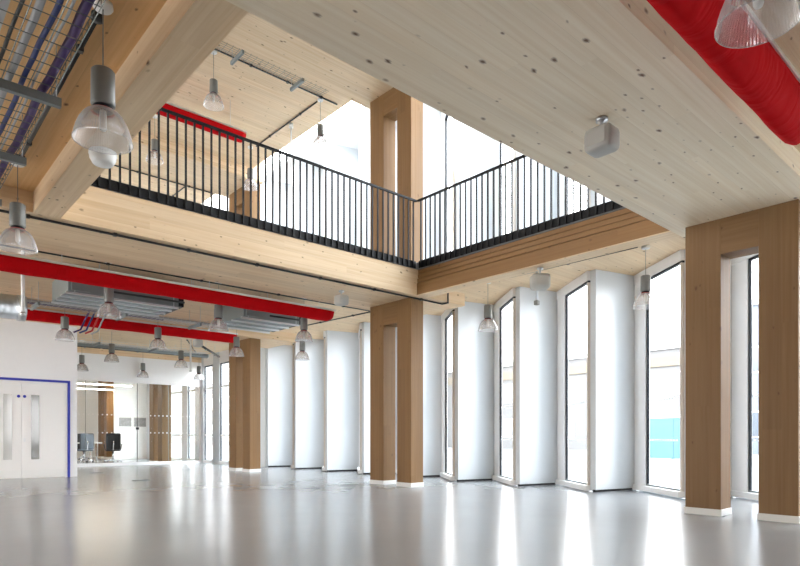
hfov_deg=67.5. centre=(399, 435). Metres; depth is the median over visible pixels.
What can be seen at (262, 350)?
wall
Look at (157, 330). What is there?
pendant lamp
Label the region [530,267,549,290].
loudspeaker
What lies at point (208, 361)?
trim
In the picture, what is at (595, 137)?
grille
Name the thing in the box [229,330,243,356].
pendant lamp
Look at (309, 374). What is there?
wall
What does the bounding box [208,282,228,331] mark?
pendant lamp
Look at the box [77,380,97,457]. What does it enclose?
wall
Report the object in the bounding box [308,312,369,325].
conduit
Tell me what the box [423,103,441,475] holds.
wall
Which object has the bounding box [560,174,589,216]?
window
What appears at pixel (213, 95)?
pendant lamp
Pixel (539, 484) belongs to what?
baseboard
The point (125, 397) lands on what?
wall
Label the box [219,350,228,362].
trim
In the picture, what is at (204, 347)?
pipe
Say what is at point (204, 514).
floor
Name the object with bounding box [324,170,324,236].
window
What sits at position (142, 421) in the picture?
picture frame
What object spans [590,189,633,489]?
wall
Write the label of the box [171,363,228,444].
building
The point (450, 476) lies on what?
window
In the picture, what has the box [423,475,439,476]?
baseboard
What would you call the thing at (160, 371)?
wall header
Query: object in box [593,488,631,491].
baseboard
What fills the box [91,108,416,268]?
railing
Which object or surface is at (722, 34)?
pendant lamp
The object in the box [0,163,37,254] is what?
pendant lamp
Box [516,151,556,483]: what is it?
wall
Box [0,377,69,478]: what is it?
door
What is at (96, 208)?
beam
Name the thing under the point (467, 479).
baseboard
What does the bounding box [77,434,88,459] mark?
office chair
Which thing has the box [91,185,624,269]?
floor
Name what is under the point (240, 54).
basket
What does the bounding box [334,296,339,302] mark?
grille
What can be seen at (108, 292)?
pendant lamp
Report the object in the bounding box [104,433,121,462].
office chair
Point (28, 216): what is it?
conduit
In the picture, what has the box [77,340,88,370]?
pendant lamp
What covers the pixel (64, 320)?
pendant lamp
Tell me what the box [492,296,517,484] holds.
window
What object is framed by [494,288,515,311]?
trim
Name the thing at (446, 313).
trim
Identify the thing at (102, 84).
pendant lamp
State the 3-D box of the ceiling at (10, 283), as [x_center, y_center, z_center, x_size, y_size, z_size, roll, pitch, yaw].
[-7.651,-3.075,9.791,19.700,0.250,17.829,0,0,-42]
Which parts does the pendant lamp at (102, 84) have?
lamp shade, cord, bulb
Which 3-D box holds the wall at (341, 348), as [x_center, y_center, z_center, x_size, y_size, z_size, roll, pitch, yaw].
[-1.627,-3.623,16.976,0.996,9.155,0.121,0,0,-28]
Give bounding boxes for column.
[98,381,113,458]
[149,384,170,461]
[228,338,260,471]
[229,182,259,218]
[369,298,423,487]
[370,87,422,262]
[684,199,799,523]
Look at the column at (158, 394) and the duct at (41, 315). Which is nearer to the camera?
the duct at (41, 315)
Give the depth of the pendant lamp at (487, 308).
11.33 m
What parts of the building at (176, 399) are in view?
pane, pane, pane, pane, pane, pane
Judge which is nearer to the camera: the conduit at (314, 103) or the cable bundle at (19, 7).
the cable bundle at (19, 7)
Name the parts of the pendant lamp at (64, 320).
lamp shade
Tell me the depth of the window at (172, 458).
23.78 m
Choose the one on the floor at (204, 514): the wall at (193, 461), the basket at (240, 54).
the wall at (193, 461)
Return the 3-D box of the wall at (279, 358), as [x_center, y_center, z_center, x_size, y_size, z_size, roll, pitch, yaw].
[-3.826,-3.623,19.424,0.996,9.155,0.121,0,0,-28]
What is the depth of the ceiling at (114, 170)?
17.37 m
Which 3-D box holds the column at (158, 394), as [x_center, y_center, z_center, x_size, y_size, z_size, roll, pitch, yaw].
[-8.765,-0.850,21.865,0.354,3.700,1.284,0,0,-42]
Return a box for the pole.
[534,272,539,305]
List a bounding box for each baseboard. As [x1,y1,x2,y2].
[70,472,76,476]
[268,465,290,466]
[295,467,321,468]
[327,469,356,471]
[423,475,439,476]
[457,479,492,481]
[518,483,555,485]
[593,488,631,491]
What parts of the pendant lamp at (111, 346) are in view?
lamp shade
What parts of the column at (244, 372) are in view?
trim, leg, leg, trim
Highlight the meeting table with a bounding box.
[77,442,101,460]
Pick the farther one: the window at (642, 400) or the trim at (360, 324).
the trim at (360, 324)
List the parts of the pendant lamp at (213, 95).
lamp shade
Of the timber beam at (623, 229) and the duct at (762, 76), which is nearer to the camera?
the duct at (762, 76)
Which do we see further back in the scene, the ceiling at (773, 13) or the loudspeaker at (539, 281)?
the loudspeaker at (539, 281)
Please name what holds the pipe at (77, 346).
hanging from the ceiling at (10, 283)
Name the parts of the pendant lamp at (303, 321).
lamp shade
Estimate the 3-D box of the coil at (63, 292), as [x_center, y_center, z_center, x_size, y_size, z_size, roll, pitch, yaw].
[-5.282,-2.695,11.269,2.040,0.510,1.226,0,0,-42]
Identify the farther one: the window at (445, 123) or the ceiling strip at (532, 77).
the window at (445, 123)
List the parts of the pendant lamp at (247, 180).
lamp shade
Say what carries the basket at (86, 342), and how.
hanging from the ceiling at (10, 283)
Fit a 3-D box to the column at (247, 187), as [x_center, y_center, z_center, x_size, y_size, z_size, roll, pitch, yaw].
[-4.431,-5.170,17.040,0.330,3.660,1.260,0,0,-42]
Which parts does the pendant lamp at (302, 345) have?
lamp shade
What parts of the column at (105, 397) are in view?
leg, leg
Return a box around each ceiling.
[0,0,166,191]
[0,236,684,353]
[101,166,214,203]
[141,40,350,167]
[267,108,396,183]
[747,0,799,151]
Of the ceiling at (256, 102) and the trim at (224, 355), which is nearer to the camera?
the ceiling at (256, 102)
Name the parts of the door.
vision panel, panel frame, kick plate, vision panel, panel frame, kick plate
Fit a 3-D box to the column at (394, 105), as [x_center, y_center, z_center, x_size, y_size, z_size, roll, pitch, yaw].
[-0.084,-5.170,12.199,0.330,3.660,1.260,0,0,-42]
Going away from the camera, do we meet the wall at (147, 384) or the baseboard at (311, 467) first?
the baseboard at (311, 467)
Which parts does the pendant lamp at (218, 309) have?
lamp shade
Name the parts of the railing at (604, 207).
handrail, fascia plate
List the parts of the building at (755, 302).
pane, pane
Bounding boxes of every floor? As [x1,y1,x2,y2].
[0,457,799,565]
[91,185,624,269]
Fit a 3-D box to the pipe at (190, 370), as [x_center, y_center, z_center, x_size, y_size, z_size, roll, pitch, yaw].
[-6.262,-2.435,17.898,0.080,1.030,0.080,0,0,-42]
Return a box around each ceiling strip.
[2,298,295,347]
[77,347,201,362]
[226,0,799,237]
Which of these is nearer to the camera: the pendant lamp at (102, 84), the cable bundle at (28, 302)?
the pendant lamp at (102, 84)
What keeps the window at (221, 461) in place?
in the wall at (216, 365)
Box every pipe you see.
[20,250,25,315]
[77,337,208,357]
[77,346,204,357]
[189,340,191,371]
[202,346,219,357]
[289,122,292,170]
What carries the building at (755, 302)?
on the pavement
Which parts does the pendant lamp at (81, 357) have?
lamp shade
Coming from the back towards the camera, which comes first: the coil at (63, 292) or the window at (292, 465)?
the window at (292, 465)
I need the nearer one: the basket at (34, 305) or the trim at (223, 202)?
the basket at (34, 305)
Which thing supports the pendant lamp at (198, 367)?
hanging from the ceiling at (10, 283)
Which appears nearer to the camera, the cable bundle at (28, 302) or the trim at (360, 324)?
the cable bundle at (28, 302)
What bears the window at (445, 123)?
in the wall at (432, 325)
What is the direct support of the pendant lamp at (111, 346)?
hanging from the ceiling at (10, 283)
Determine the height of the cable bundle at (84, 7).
0.060 m
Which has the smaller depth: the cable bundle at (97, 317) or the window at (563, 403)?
the window at (563, 403)
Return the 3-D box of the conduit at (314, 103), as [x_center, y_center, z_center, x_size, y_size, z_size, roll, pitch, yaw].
[-2.709,-7.278,14.032,0.044,0.040,2.700,0,0,-42]
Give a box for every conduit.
[0,209,446,304]
[4,245,369,311]
[19,10,101,156]
[114,165,209,192]
[214,48,336,104]
[256,101,316,146]
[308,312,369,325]
[516,247,637,276]
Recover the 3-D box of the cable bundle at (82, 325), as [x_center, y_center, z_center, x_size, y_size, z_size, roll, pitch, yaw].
[-6.669,-2.420,12.614,0.408,0.512,0.138,0,0,7]
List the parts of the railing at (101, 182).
fascia plate, handrail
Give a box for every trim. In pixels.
[204,354,212,366]
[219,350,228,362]
[221,198,225,209]
[323,144,324,165]
[358,121,361,171]
[358,323,361,338]
[441,112,448,127]
[441,308,454,322]
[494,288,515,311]
[557,271,589,299]
[634,250,684,284]
[731,253,758,265]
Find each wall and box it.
[0,318,76,472]
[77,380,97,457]
[77,460,201,466]
[78,380,200,463]
[114,382,146,459]
[147,384,148,458]
[182,352,222,464]
[260,183,267,466]
[266,180,291,465]
[294,162,323,467]
[325,143,358,469]
[362,119,396,472]
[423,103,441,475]
[455,120,493,479]
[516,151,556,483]
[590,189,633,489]
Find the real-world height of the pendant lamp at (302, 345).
0.944 m
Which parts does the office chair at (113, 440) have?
backrest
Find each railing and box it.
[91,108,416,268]
[417,155,622,267]
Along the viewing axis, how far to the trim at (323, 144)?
16.81 m
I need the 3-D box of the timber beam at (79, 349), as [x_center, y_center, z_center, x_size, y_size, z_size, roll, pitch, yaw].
[-14.672,-2.950,16.561,18.300,0.500,1.629,0,0,-42]
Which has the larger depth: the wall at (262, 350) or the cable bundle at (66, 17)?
the wall at (262, 350)
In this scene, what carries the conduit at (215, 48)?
attached to the ceiling at (256, 102)
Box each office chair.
[77,433,93,462]
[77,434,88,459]
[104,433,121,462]
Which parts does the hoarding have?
panel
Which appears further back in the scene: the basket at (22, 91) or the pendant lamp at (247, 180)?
the pendant lamp at (247, 180)
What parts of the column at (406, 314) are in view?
leg, trim, leg, trim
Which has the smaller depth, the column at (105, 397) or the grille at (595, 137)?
the grille at (595, 137)
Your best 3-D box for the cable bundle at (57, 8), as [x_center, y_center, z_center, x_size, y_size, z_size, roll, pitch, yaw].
[-3.094,-2.590,4.748,0.051,0.036,5.200,0,0,-42]
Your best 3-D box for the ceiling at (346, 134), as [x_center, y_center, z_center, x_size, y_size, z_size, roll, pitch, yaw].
[0.323,-8.300,13.596,2.750,0.200,42.200,0,0,-42]
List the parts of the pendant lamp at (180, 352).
lamp shade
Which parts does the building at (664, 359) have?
pane, pane, pane, pane, pane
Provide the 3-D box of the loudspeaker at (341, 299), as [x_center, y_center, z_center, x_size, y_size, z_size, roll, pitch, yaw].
[-1.089,-2.562,11.119,0.238,0.276,0.201,0,0,42]
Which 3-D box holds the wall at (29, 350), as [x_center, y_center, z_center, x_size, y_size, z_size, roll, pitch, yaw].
[-12.938,-0.850,10.477,13.150,3.700,0.200,0,0,-42]
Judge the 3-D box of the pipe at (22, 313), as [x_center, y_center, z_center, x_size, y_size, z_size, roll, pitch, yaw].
[-6.003,-2.437,9.528,0.090,1.034,0.090,0,0,-42]
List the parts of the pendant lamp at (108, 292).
lamp shade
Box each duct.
[0,252,335,320]
[0,293,26,321]
[26,307,237,342]
[156,102,246,142]
[647,0,799,144]
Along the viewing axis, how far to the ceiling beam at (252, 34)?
11.15 m
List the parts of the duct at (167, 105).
rail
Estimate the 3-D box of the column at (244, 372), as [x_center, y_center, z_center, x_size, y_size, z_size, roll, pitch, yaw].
[-4.431,-0.850,17.040,0.354,3.700,1.284,0,0,-42]
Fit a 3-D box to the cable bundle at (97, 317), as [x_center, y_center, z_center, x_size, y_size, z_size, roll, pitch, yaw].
[-6.505,-2.420,12.761,0.408,0.512,0.138,0,0,7]
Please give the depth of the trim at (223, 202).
20.72 m
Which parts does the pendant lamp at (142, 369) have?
lamp shade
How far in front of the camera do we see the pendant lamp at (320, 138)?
12.90 m
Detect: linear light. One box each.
[77,382,131,385]
[77,387,113,389]
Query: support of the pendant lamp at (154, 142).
hanging from the ceiling at (256, 102)
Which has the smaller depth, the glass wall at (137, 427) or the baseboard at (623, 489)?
the baseboard at (623, 489)
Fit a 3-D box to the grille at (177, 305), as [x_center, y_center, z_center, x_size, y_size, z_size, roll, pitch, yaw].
[-4.583,-2.650,11.912,0.140,0.320,1.050,0,0,-42]
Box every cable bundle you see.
[0,0,24,63]
[0,0,45,109]
[0,0,63,135]
[0,0,75,150]
[0,0,94,178]
[27,299,213,325]
[28,302,163,320]
[73,311,89,332]
[79,312,95,332]
[85,317,98,333]
[90,314,105,334]
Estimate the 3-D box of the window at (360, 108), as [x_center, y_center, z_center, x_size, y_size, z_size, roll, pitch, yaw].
[-2.245,-8.320,15.633,1.350,0.080,3.031,0,0,-42]
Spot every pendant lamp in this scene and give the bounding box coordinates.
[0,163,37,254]
[54,316,74,341]
[71,0,132,154]
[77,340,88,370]
[96,262,120,318]
[104,343,118,362]
[137,363,148,377]
[146,114,163,164]
[149,327,166,349]
[174,350,187,367]
[193,366,203,379]
[203,50,223,110]
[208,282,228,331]
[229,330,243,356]
[244,146,256,190]
[295,298,312,342]
[295,333,309,360]
[312,98,328,150]
[478,283,497,331]
[633,245,658,309]
[714,0,799,48]
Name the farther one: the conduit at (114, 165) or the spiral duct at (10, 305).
the conduit at (114, 165)
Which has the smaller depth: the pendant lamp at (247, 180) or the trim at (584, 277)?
the trim at (584, 277)
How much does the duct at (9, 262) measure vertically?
0.585 m
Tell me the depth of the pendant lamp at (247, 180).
15.03 m
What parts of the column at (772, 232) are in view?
leg, trim, trim, leg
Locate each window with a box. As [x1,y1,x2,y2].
[171,391,181,460]
[187,386,194,460]
[203,365,212,463]
[219,361,228,464]
[267,151,296,171]
[291,344,293,468]
[292,106,365,147]
[322,337,326,470]
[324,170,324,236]
[357,329,362,473]
[359,146,361,245]
[440,309,456,480]
[442,115,454,253]
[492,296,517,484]
[494,140,515,236]
[555,280,592,490]
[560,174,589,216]
[632,260,684,497]
[731,254,758,500]
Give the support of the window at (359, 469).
in the wall at (341, 348)
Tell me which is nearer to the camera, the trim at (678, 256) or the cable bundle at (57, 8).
the cable bundle at (57, 8)
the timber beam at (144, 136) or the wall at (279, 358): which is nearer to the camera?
the timber beam at (144, 136)
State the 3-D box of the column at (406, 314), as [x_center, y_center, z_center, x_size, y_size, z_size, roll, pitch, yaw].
[-0.084,-0.850,12.199,0.354,3.700,1.284,0,0,-42]
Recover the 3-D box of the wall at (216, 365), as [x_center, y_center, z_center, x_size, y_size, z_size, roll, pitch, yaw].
[-7.379,-0.975,22.224,0.120,3.950,3.270,0,0,-42]
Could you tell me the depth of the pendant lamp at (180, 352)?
17.41 m
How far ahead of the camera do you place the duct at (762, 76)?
3.90 m
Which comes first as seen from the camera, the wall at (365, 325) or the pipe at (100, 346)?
the wall at (365, 325)
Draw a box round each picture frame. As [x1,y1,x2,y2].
[118,417,131,426]
[133,417,146,426]
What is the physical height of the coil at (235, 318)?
0.510 m
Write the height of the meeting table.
0.740 m
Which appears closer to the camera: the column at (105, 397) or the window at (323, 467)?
the window at (323, 467)
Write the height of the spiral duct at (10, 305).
0.865 m
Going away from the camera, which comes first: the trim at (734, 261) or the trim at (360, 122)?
the trim at (734, 261)
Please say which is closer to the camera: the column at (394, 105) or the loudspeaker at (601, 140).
the loudspeaker at (601, 140)
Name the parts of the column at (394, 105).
leg, leg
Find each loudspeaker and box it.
[193,339,202,346]
[334,290,348,305]
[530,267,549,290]
[584,116,619,157]
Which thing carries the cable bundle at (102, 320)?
hanging from the basket at (34, 305)
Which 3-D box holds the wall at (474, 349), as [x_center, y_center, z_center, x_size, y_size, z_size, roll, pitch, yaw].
[1.670,-3.623,13.305,0.996,9.155,0.121,0,0,-28]
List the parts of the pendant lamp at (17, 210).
cord, bulb, lamp shade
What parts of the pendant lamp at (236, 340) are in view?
lamp shade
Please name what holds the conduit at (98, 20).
attached to the ceiling at (129, 20)
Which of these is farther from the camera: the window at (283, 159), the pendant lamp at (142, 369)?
the pendant lamp at (142, 369)
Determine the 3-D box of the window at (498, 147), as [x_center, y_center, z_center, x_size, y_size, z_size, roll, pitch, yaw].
[2.229,-5.455,12.697,0.180,4.190,1.563,0,0,-5]
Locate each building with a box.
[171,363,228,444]
[448,343,679,449]
[752,299,758,453]
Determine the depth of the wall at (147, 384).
26.21 m
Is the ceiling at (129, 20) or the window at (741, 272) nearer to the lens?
the ceiling at (129, 20)
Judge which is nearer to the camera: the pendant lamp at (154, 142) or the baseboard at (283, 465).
the pendant lamp at (154, 142)
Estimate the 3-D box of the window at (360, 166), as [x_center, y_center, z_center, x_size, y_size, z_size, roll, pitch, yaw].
[-1.069,-5.455,16.369,0.180,4.190,1.563,0,0,-5]
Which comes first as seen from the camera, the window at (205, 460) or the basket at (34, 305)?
the basket at (34, 305)
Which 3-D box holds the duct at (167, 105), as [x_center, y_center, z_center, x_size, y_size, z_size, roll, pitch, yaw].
[-6.229,-6.917,10.939,7.350,0.766,0.324,0,0,-42]
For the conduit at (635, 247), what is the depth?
9.82 m
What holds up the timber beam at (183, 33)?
attached to the floor at (621, 208)
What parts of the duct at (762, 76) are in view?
rail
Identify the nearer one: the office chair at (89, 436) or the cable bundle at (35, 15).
the cable bundle at (35, 15)
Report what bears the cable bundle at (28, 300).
in the basket at (34, 305)
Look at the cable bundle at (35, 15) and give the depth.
3.91 m
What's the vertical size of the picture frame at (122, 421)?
0.440 m
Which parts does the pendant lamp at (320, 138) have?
lamp shade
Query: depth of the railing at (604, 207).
9.96 m
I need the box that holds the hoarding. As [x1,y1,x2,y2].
[650,416,679,459]
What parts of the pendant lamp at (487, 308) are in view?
lamp shade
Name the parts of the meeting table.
leg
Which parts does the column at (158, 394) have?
leg, leg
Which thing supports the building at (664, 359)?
on the pavement
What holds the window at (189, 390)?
in the wall at (216, 365)
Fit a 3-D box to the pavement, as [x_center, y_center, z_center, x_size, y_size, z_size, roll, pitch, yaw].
[40.188,1.205,83.136,149.100,0.210,250.000,0,0,-42]
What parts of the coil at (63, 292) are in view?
rail, rail, casing, rail, rail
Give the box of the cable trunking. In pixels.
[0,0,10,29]
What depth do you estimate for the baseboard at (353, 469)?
16.91 m
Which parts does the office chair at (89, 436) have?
backrest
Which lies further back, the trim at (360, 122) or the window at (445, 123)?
the trim at (360, 122)
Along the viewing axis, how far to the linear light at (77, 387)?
25.09 m
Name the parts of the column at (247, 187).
leg, leg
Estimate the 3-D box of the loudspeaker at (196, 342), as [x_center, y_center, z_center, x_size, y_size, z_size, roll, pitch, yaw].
[-5.469,-2.555,16.190,0.212,0.290,0.250,0,0,-42]
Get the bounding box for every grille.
[160,299,183,314]
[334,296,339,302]
[536,275,547,284]
[586,125,604,147]
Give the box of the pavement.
[171,443,758,491]
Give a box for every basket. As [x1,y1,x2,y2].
[0,0,105,206]
[27,282,232,330]
[77,334,206,353]
[217,41,324,97]
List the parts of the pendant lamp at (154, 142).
lamp shade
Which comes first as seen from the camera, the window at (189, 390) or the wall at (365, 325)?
the wall at (365, 325)
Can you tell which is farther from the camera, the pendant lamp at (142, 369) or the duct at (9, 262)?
the pendant lamp at (142, 369)
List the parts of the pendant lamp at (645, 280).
lamp shade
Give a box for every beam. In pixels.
[0,184,464,314]
[33,0,247,217]
[115,132,263,196]
[223,12,392,108]
[417,208,679,297]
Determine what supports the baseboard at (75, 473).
attached to the wall at (29, 350)
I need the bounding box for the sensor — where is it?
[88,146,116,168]
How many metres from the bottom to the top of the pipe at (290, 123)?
1.100 m
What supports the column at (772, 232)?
on the floor at (204, 514)
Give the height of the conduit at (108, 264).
0.036 m
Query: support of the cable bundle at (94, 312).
hanging from the basket at (34, 305)
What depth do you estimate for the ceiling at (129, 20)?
4.73 m
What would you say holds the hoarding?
on the pavement
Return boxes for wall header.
[77,352,201,386]
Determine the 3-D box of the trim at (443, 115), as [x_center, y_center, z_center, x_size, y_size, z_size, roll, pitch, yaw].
[1.124,-7.875,13.916,0.100,0.650,1.554,0,0,-5]
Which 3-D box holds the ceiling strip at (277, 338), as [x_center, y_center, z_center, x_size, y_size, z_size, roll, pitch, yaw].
[-10.338,-2.950,11.736,18.300,0.500,1.629,0,0,-42]
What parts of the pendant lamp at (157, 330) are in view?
lamp shade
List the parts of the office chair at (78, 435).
backrest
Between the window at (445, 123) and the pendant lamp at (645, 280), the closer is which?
the pendant lamp at (645, 280)
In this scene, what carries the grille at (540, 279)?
attached to the loudspeaker at (539, 281)
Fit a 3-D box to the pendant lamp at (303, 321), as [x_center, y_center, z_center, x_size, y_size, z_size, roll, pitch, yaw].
[-2.032,-2.478,12.664,0.380,0.944,0.380,0,0,-42]
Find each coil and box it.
[51,263,184,316]
[214,306,300,333]
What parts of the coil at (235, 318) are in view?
rail, rail, rail, rail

